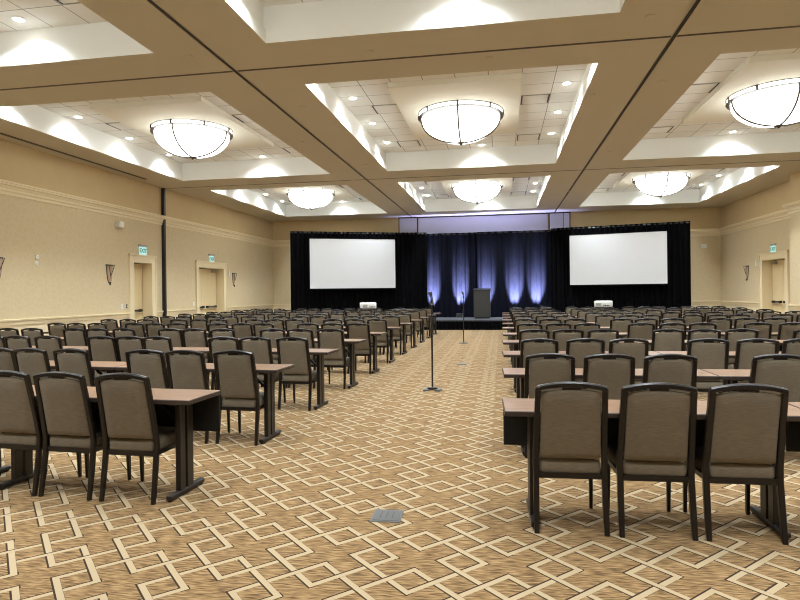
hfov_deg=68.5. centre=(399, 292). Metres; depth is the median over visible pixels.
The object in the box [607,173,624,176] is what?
ceiling vent
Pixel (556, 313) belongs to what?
banquet chair
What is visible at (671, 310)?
banquet chair
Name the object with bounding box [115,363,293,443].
table
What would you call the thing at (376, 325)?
banquet chair
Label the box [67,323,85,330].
banquet chair
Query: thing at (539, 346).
banquet chair
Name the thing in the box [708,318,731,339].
banquet chair
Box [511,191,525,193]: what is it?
ceiling vent
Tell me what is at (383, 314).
banquet chair
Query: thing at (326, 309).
banquet chair
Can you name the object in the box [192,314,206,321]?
banquet chair
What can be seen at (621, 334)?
table
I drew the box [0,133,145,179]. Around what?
ceiling vent
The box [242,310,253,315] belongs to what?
banquet chair
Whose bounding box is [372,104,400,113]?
ceiling vent
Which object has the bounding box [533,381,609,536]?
banquet chair
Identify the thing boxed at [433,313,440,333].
table
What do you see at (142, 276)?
door
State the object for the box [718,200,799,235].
trim
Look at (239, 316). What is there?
banquet chair
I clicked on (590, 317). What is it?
banquet chair
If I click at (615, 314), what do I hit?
banquet chair
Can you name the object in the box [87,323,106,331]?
banquet chair
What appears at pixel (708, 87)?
ceiling vent
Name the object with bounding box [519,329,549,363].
banquet chair
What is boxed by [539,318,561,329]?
banquet chair
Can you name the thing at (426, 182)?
ceiling vent
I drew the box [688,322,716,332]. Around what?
banquet chair
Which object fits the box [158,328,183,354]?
banquet chair
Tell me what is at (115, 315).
trim
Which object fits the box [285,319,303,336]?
banquet chair
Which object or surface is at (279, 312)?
banquet chair
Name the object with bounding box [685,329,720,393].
banquet chair
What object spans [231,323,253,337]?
banquet chair
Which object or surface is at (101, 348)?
banquet chair
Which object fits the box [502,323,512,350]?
table
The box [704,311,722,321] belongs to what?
banquet chair
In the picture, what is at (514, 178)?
ceiling vent
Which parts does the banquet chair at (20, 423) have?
backrest, frame, seat frame, seat, leg, leg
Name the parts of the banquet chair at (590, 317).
frame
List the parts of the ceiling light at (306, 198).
lamp shade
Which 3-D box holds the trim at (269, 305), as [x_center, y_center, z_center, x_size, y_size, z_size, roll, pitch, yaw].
[-6.444,0.646,25.670,0.045,0.130,4.977,-1,0,10]
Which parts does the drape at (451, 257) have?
cross rod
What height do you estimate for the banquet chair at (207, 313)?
0.946 m
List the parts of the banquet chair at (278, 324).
backrest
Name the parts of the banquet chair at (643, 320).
backrest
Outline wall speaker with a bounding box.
[115,221,123,227]
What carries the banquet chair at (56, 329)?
on the floor
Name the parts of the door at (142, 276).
panel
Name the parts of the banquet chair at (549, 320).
backrest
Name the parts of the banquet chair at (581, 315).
backrest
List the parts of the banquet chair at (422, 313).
backrest, frame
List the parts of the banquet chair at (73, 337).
backrest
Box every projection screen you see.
[308,237,396,308]
[568,229,668,309]
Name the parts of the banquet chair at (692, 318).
frame, backrest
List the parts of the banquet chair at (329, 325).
backrest, frame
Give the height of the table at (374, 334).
0.745 m
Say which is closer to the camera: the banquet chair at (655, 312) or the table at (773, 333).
the table at (773, 333)
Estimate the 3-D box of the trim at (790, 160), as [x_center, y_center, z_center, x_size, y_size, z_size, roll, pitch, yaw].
[2.141,-3.466,17.320,19.890,0.015,0.044,-1,0,10]
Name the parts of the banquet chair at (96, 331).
backrest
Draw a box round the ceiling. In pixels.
[0,0,799,221]
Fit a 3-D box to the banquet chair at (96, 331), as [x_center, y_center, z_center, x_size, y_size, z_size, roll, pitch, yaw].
[-5.117,1.083,10.254,0.453,0.946,0.548,-1,0,12]
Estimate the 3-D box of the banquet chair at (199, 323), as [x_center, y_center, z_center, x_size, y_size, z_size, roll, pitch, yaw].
[-4.511,1.076,13.549,0.453,0.946,0.548,-1,0,11]
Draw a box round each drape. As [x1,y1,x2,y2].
[290,231,427,312]
[427,232,476,321]
[477,230,550,316]
[550,221,690,311]
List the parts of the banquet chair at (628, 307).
backrest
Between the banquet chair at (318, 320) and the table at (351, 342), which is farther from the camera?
the banquet chair at (318, 320)
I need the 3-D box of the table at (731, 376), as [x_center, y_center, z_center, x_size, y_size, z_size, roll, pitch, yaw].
[3.709,1.087,5.183,1.830,0.745,0.464,-1,0,8]
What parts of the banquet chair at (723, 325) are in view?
frame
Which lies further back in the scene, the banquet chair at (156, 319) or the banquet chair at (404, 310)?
the banquet chair at (404, 310)
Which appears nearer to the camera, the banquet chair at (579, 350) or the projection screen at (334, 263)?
the banquet chair at (579, 350)
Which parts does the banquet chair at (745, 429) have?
leg, leg, seat frame, seat, frame, backrest, leg, leg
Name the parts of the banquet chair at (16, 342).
backrest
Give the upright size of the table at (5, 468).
0.745 m
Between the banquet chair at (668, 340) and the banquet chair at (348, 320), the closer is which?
the banquet chair at (668, 340)
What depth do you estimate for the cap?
7.37 m
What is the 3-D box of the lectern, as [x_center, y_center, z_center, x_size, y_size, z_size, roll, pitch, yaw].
[3.326,0.451,23.771,0.690,1.215,0.500,-1,0,10]
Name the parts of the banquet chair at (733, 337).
seat, frame, backrest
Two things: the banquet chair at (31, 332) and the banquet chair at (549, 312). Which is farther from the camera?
the banquet chair at (549, 312)
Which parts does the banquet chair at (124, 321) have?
backrest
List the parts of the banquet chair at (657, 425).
leg, leg, seat, seat frame, backrest, frame, leg, leg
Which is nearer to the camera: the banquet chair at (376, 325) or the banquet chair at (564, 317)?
the banquet chair at (376, 325)
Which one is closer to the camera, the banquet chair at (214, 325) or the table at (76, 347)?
the table at (76, 347)
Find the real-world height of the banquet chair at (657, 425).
0.946 m
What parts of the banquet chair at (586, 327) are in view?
frame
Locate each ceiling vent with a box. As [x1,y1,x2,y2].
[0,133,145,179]
[56,0,79,4]
[105,122,134,129]
[232,114,253,122]
[259,188,273,190]
[283,147,298,152]
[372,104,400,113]
[397,140,420,146]
[424,181,439,183]
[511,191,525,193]
[512,177,529,180]
[517,134,539,140]
[520,94,549,104]
[594,188,608,190]
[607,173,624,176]
[647,126,673,133]
[683,83,719,94]
[705,168,724,172]
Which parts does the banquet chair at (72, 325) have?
backrest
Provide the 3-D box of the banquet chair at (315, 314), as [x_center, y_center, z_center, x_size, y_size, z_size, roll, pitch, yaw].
[-2.174,1.051,16.406,0.453,0.946,0.548,-1,0,11]
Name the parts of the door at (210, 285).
panel, panel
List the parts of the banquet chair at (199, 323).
backrest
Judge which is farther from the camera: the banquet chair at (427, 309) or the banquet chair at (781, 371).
the banquet chair at (427, 309)
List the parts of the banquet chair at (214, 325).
backrest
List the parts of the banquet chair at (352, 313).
backrest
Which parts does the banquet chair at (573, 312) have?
backrest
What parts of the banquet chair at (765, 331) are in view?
backrest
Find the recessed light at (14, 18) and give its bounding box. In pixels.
[11,16,25,22]
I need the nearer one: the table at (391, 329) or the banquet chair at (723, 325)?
the banquet chair at (723, 325)
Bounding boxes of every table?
[0,385,220,501]
[0,465,10,472]
[32,346,87,353]
[43,331,115,336]
[49,360,126,379]
[82,347,208,380]
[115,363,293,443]
[199,348,338,409]
[259,339,366,388]
[319,327,401,362]
[320,332,386,373]
[343,323,412,354]
[411,319,421,347]
[421,317,429,342]
[427,315,435,337]
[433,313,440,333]
[502,319,511,347]
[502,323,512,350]
[502,327,513,363]
[502,332,544,367]
[502,340,623,392]
[502,351,659,397]
[502,368,718,455]
[502,398,799,539]
[612,332,724,338]
[634,340,770,344]
[655,351,780,358]
[701,369,750,391]
[721,332,777,335]
[771,340,791,350]
[786,402,799,451]
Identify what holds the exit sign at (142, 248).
attached to the wall at (74, 247)
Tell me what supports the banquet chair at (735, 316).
on the floor
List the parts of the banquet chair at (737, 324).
backrest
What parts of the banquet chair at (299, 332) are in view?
backrest, frame, leg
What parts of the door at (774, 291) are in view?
panel, panel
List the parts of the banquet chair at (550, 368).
frame, backrest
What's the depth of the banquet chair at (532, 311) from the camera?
16.60 m
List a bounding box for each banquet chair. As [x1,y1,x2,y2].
[0,328,19,338]
[0,336,5,351]
[0,347,16,376]
[0,370,81,496]
[4,335,31,353]
[12,348,50,384]
[21,328,43,345]
[33,371,130,500]
[34,335,63,371]
[47,323,66,345]
[53,348,94,386]
[62,328,86,345]
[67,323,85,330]
[85,328,109,345]
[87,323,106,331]
[87,336,123,379]
[94,373,174,504]
[100,319,118,336]
[112,328,136,339]
[115,336,143,372]
[119,319,135,327]
[125,323,145,337]
[125,349,168,388]
[137,319,153,336]
[142,336,173,360]
[144,316,158,322]
[145,323,165,336]
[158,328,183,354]
[160,316,174,325]
[165,350,229,443]
[167,323,187,331]
[170,319,188,328]
[176,316,191,330]
[178,314,192,321]
[182,328,209,381]
[190,319,208,345]
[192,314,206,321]
[206,312,218,316]
[206,316,221,323]
[207,323,228,337]
[208,336,239,389]
[209,319,227,325]
[210,328,235,340]
[213,350,263,445]
[219,312,232,317]
[222,316,238,325]
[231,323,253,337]
[236,313,249,322]
[239,336,285,402]
[241,316,256,322]
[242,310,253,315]
[245,319,263,326]
[251,313,265,322]
[253,323,273,336]
[259,311,271,319]
[259,328,287,387]
[265,319,284,329]
[267,313,281,320]
[273,311,286,317]
[273,316,288,331]
[276,337,316,410]
[280,310,291,316]
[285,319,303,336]
[287,328,316,388]
[288,311,301,318]
[292,316,308,322]
[296,313,310,322]
[297,323,327,369]
[306,310,318,315]
[309,316,326,329]
[312,313,326,317]
[316,311,328,318]
[317,329,349,388]
[321,308,332,313]
[321,323,347,373]
[323,319,345,345]
[329,313,344,326]
[343,316,360,338]
[345,319,365,362]
[346,311,359,317]
[347,323,372,373]
[359,309,371,314]
[360,313,374,318]
[362,316,384,354]
[367,319,389,362]
[374,311,387,317]
[376,313,395,346]
[382,315,402,354]
[389,311,402,315]
[395,313,412,347]
[399,309,410,314]
[406,311,421,342]
[414,309,428,337]
[421,308,434,334]
[511,310,525,322]
[512,312,528,326]
[513,315,532,339]
[514,318,535,339]
[517,323,542,350]
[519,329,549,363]
[520,338,558,389]
[524,353,574,457]
[527,310,542,317]
[531,312,547,321]
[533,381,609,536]
[535,315,554,325]
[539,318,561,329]
[541,308,555,312]
[545,310,560,314]
[545,323,571,338]
[551,312,567,320]
[552,329,583,358]
[556,315,574,325]
[564,318,586,331]
[565,307,577,313]
[565,338,604,388]
[570,308,584,315]
[574,323,599,337]
[577,310,592,318]
[582,353,634,399]
[585,312,602,325]
[587,308,601,311]
[587,329,618,350]
[595,315,614,331]
[596,310,612,314]
[603,308,617,311]
[605,312,622,320]
[608,338,648,391]
[608,382,697,540]
[609,318,632,337]
[614,310,629,316]
[619,314,638,325]
[622,306,634,313]
[625,312,643,320]
[627,323,654,350]
[633,308,647,314]
[634,318,657,329]
[638,306,651,311]
[640,314,660,326]
[642,354,697,393]
[645,309,661,316]
[649,329,684,360]
[651,308,665,312]
[658,322,686,359]
[661,312,679,321]
[661,318,685,325]
[665,309,681,317]
[680,306,694,315]
[682,314,703,339]
[682,383,788,544]
[683,309,699,313]
[683,311,701,316]
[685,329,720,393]
[686,338,729,391]
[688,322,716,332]
[697,307,711,314]
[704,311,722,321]
[707,314,727,322]
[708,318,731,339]
[714,307,729,310]
[717,309,733,317]
[721,338,779,392]
[724,328,758,368]
[728,314,749,325]
[732,307,746,313]
[733,317,758,331]
[736,309,752,313]
[741,311,759,321]
[743,322,771,338]
[749,354,799,401]
[756,309,773,321]
[761,311,780,321]
[762,317,787,339]
[771,314,793,324]
[777,322,799,339]
[781,338,799,360]
[785,311,799,321]
[792,329,799,342]
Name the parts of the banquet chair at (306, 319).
backrest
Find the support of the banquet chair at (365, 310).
on the floor
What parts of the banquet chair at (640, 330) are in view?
frame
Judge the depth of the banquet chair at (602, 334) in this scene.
8.37 m
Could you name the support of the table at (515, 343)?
on the floor
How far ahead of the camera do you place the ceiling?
10.91 m
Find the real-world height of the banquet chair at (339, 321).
0.946 m
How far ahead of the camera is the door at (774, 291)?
20.45 m
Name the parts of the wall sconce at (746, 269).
lamp shade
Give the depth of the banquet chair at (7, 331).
10.38 m
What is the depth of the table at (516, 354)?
7.10 m
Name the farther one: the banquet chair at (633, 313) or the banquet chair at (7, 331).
the banquet chair at (633, 313)
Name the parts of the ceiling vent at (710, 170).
panel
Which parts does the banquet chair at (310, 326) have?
frame, backrest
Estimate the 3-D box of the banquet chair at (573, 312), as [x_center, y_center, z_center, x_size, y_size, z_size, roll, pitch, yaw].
[5.504,0.966,18.312,0.453,0.946,0.548,-1,0,7]
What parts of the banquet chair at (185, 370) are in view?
backrest, frame, leg, leg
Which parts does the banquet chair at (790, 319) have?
backrest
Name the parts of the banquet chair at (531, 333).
backrest, frame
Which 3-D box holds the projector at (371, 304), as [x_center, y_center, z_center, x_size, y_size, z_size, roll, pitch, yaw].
[-1.115,0.472,20.444,0.530,0.220,0.464,-1,0,-11]
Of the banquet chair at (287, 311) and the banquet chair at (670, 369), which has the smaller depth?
the banquet chair at (670, 369)
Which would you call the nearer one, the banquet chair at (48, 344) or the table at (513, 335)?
the banquet chair at (48, 344)
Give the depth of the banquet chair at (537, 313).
14.98 m
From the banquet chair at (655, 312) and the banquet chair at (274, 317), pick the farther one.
the banquet chair at (655, 312)
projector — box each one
[360,302,375,308]
[594,301,612,307]
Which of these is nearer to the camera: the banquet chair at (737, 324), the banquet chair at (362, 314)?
the banquet chair at (737, 324)
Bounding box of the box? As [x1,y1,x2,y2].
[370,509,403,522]
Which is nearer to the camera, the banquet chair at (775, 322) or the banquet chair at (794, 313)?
the banquet chair at (775, 322)
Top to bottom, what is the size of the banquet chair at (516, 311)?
0.946 m
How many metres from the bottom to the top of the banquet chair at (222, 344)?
0.946 m
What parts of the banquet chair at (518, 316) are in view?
backrest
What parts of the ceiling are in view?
panel, panel, panel, panel, panel, panel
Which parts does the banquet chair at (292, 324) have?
backrest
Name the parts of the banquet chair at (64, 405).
leg, backrest, frame, seat frame, seat, leg, leg, leg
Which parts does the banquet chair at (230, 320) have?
backrest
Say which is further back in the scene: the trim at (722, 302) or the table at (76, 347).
the trim at (722, 302)
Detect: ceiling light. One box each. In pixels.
[150,119,232,159]
[286,188,334,209]
[418,100,503,145]
[451,180,502,203]
[632,172,690,196]
[725,77,799,128]
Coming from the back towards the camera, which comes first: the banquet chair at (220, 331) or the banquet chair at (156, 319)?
the banquet chair at (156, 319)
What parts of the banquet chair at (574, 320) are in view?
backrest, frame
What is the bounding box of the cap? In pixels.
[645,14,654,18]
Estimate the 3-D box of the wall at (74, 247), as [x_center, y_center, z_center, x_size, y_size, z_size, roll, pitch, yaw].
[-8.616,-0.875,13.300,0.001,4.940,30.090,-1,0,10]
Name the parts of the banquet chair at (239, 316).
backrest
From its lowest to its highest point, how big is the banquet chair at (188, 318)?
0.946 m
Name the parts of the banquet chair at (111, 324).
frame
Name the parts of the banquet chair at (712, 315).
backrest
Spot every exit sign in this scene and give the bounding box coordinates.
[138,244,146,254]
[208,254,214,261]
[770,243,775,251]
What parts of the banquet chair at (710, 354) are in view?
backrest, seat, seat frame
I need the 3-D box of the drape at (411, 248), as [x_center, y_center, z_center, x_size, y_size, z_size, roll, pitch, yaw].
[-1.694,-0.526,25.308,5.955,4.090,0.698,-1,0,-12]
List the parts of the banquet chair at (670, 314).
backrest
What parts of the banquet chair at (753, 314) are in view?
backrest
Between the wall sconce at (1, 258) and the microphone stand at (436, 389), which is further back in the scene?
the wall sconce at (1, 258)
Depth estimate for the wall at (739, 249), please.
21.40 m
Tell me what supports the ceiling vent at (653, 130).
in the ceiling
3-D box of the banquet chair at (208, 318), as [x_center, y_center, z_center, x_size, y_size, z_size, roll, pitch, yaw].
[-4.702,1.079,15.276,0.453,0.946,0.548,-1,0,14]
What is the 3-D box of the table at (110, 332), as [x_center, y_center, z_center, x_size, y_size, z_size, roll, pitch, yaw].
[-6.575,1.200,12.370,1.830,0.745,0.464,-1,0,12]
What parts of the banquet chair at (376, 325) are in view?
backrest, frame, seat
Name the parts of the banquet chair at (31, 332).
frame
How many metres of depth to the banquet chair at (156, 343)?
7.88 m
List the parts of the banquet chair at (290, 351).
leg, leg, backrest, frame, seat frame, seat, leg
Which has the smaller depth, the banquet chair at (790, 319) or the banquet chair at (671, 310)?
the banquet chair at (790, 319)
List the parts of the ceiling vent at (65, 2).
panel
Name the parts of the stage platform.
deck panel, deck panel, deck panel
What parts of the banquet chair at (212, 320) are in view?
backrest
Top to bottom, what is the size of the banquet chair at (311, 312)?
0.946 m
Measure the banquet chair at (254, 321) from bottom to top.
0.946 m
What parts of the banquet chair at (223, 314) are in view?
backrest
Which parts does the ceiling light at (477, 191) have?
lamp shade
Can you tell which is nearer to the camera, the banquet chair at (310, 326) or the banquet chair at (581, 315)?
the banquet chair at (310, 326)
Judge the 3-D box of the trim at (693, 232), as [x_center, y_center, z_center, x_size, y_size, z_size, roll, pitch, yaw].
[3.711,-2.426,26.363,19.890,0.290,0.150,-1,0,10]
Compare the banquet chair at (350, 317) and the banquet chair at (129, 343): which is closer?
the banquet chair at (129, 343)
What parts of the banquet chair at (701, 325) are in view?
backrest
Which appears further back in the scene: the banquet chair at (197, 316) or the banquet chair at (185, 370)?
the banquet chair at (197, 316)
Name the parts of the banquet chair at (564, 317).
backrest, frame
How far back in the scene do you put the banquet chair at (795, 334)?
8.02 m
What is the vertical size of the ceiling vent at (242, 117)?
0.012 m
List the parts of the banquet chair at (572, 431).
leg, seat, seat frame, backrest, frame, leg, leg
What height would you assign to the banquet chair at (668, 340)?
0.946 m
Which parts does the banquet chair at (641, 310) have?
backrest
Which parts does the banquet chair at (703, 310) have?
backrest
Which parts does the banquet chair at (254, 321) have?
backrest, frame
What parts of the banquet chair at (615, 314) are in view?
backrest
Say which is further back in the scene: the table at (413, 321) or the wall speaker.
the wall speaker
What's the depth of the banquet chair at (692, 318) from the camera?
12.91 m
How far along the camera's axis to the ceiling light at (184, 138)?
13.30 m
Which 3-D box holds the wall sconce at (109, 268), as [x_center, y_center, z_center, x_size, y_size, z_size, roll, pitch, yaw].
[-8.045,-0.480,16.323,0.099,0.578,0.293,-1,0,10]
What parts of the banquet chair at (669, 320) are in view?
backrest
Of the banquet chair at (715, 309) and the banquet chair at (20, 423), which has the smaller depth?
the banquet chair at (20, 423)
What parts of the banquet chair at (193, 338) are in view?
backrest, frame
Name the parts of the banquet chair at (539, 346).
backrest, frame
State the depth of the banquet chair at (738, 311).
15.86 m
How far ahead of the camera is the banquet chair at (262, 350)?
7.62 m
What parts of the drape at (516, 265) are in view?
cross rod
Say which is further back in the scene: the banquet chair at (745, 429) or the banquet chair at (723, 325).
the banquet chair at (723, 325)
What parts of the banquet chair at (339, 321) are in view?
backrest, frame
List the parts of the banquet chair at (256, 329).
backrest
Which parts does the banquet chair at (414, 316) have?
frame, backrest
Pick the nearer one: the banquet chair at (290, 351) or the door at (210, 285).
the banquet chair at (290, 351)
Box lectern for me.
[473,288,490,318]
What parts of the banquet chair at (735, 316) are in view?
backrest, frame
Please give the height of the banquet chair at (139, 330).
0.946 m
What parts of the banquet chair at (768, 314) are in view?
backrest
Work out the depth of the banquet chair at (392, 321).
14.06 m
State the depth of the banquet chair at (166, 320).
15.32 m
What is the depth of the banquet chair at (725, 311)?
15.91 m
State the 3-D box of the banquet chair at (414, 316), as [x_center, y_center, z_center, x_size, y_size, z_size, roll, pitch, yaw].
[0.440,1.022,17.584,0.453,0.946,0.548,-1,0,13]
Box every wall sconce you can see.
[0,257,4,276]
[106,264,114,284]
[232,273,236,286]
[744,265,748,280]
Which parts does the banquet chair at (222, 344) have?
leg, backrest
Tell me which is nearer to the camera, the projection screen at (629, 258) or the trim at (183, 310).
the trim at (183, 310)
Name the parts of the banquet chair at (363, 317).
backrest, frame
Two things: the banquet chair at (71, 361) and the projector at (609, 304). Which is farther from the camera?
the projector at (609, 304)
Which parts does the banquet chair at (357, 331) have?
leg, backrest, frame, seat, seat frame, leg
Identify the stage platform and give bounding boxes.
[424,317,506,329]
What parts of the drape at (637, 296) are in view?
cross rod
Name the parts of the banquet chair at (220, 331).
backrest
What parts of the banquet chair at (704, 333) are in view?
frame, backrest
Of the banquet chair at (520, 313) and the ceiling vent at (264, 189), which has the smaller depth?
the banquet chair at (520, 313)
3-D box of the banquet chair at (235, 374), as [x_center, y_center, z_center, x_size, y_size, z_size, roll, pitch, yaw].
[-1.593,1.044,6.052,0.453,0.946,0.548,-1,0,12]
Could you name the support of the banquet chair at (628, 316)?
on the floor
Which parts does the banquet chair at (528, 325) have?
backrest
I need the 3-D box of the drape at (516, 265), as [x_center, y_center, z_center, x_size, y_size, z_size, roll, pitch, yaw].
[5.195,-0.602,25.525,3.620,4.090,0.565,-1,0,10]
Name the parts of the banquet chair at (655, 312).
backrest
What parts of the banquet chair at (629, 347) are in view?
backrest, frame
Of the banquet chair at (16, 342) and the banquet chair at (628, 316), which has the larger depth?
the banquet chair at (628, 316)
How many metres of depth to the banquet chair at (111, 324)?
13.78 m
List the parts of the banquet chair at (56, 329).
frame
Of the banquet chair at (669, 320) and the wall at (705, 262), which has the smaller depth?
the banquet chair at (669, 320)
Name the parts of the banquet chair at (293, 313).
backrest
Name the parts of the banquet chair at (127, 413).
leg, backrest, frame, seat frame, leg, seat, leg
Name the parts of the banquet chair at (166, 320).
backrest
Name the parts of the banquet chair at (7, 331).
backrest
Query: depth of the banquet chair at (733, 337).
8.13 m
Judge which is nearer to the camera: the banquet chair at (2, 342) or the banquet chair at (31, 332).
the banquet chair at (2, 342)
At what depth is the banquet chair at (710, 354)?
6.61 m
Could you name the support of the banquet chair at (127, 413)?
on the floor
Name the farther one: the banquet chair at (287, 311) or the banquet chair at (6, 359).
the banquet chair at (287, 311)
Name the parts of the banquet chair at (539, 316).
backrest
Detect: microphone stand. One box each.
[423,291,441,391]
[459,292,467,342]
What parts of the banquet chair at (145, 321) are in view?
backrest, frame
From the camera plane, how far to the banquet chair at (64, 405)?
4.35 m
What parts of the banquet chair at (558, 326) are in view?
backrest, frame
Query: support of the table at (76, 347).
on the floor
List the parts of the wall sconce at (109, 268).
lamp shade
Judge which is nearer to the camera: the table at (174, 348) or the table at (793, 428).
the table at (793, 428)
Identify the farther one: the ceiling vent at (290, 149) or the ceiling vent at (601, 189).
the ceiling vent at (601, 189)
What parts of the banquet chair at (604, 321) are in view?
frame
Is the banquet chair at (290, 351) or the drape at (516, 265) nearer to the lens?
the banquet chair at (290, 351)
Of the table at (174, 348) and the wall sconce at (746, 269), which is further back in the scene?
the wall sconce at (746, 269)
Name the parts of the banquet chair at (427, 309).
backrest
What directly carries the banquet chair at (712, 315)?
on the floor
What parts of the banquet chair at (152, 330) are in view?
backrest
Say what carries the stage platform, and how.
on the floor
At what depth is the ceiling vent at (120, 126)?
13.81 m
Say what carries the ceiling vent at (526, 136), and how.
in the ceiling
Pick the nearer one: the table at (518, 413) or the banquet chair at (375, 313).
the table at (518, 413)
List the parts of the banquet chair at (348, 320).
backrest, frame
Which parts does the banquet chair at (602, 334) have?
frame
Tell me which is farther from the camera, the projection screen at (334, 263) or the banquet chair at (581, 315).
the projection screen at (334, 263)
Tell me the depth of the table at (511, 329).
12.02 m
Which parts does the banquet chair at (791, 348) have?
frame, backrest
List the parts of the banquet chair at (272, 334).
frame, backrest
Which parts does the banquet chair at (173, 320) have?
backrest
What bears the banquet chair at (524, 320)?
on the floor
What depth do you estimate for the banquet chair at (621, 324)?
11.51 m
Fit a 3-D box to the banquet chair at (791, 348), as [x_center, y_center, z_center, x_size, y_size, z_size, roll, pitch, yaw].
[4.481,0.978,6.710,0.453,0.946,0.548,-1,0,6]
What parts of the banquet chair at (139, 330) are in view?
backrest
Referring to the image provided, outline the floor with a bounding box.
[0,330,799,599]
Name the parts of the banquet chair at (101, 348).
backrest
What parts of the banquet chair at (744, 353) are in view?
backrest, frame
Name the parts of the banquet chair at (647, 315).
backrest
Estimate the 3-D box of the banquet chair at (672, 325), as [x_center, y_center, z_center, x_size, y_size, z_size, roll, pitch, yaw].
[4.576,0.977,10.017,0.453,0.946,0.548,-1,0,7]
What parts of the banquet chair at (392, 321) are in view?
backrest, frame, seat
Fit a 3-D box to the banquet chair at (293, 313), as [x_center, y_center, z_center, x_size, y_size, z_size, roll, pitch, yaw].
[-3.177,1.062,18.371,0.453,0.946,0.548,-1,0,14]
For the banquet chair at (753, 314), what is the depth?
14.28 m
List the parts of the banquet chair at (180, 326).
backrest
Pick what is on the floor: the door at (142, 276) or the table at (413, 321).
the table at (413, 321)
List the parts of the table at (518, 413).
modesty panel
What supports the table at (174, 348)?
on the floor
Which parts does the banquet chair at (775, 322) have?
backrest, frame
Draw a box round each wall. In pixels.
[0,139,273,335]
[273,207,721,311]
[721,171,799,312]
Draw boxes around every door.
[128,253,156,322]
[195,260,226,315]
[758,250,789,313]
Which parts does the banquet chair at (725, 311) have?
backrest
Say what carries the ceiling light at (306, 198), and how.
attached to the ceiling
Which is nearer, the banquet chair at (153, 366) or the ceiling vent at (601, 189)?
the banquet chair at (153, 366)
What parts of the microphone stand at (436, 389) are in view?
plate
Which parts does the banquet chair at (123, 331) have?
backrest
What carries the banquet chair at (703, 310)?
on the floor
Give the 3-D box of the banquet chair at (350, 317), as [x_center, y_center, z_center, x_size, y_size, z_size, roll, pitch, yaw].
[-1.106,1.039,14.499,0.453,0.946,0.548,-1,0,12]
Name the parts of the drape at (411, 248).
cross rod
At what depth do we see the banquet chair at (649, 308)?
19.39 m
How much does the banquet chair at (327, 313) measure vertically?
0.946 m
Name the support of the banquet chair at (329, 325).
on the floor
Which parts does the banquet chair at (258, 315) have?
backrest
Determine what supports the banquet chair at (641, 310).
on the floor
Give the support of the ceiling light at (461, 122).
attached to the ceiling
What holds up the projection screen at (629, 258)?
on the floor
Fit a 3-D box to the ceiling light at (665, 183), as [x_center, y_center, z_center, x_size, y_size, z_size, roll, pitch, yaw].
[9.038,-3.625,20.339,1.844,0.696,1.844,-1,0,-13]
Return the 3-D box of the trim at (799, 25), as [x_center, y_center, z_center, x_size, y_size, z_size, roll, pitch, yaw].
[0.624,-3.450,8.517,19.890,0.015,0.044,-1,0,10]
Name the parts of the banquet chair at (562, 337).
frame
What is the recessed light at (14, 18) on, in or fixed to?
in the ceiling
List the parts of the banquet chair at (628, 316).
backrest, frame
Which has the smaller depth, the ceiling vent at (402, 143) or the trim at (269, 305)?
the ceiling vent at (402, 143)
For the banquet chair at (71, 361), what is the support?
on the floor
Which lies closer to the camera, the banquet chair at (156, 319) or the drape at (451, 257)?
the banquet chair at (156, 319)
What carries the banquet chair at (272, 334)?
on the floor
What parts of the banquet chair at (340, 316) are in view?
frame, backrest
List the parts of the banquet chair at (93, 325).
backrest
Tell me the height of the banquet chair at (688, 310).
0.946 m
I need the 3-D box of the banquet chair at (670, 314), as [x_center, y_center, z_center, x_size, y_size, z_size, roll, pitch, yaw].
[6.756,0.953,14.797,0.453,0.946,0.548,-1,0,8]
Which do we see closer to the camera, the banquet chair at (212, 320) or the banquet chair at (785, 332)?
the banquet chair at (785, 332)
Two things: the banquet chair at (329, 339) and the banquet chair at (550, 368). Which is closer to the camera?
the banquet chair at (550, 368)
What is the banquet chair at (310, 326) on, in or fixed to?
on the floor
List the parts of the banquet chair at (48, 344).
backrest, frame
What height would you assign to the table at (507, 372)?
0.745 m
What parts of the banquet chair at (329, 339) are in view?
backrest, frame, seat, seat frame, leg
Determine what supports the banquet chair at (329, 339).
on the floor
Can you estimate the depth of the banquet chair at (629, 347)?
6.71 m
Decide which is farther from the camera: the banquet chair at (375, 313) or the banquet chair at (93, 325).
the banquet chair at (375, 313)
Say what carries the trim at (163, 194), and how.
attached to the wall at (74, 247)
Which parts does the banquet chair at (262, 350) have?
backrest, frame, seat, leg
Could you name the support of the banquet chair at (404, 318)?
on the floor
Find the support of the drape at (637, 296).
on the floor
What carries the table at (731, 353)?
on the floor
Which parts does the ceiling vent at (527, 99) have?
panel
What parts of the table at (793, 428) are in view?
modesty panel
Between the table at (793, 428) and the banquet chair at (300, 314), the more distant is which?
the banquet chair at (300, 314)
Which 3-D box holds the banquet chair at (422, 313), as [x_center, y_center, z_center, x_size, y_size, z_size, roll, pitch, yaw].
[0.715,1.019,19.199,0.453,0.946,0.548,-1,0,14]
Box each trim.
[0,25,799,90]
[0,179,274,246]
[0,313,129,325]
[146,0,411,216]
[157,309,196,314]
[161,188,166,317]
[165,160,799,188]
[227,304,273,309]
[274,228,719,246]
[274,301,720,306]
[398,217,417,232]
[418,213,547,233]
[548,212,570,229]
[554,0,701,211]
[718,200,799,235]
[721,301,758,305]
[788,304,799,309]
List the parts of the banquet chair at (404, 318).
frame, backrest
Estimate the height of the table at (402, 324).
0.745 m
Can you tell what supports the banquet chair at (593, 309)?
on the floor
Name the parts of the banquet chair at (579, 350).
backrest, frame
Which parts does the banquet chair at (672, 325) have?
backrest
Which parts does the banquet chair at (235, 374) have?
leg, backrest, frame, leg, seat frame, seat, leg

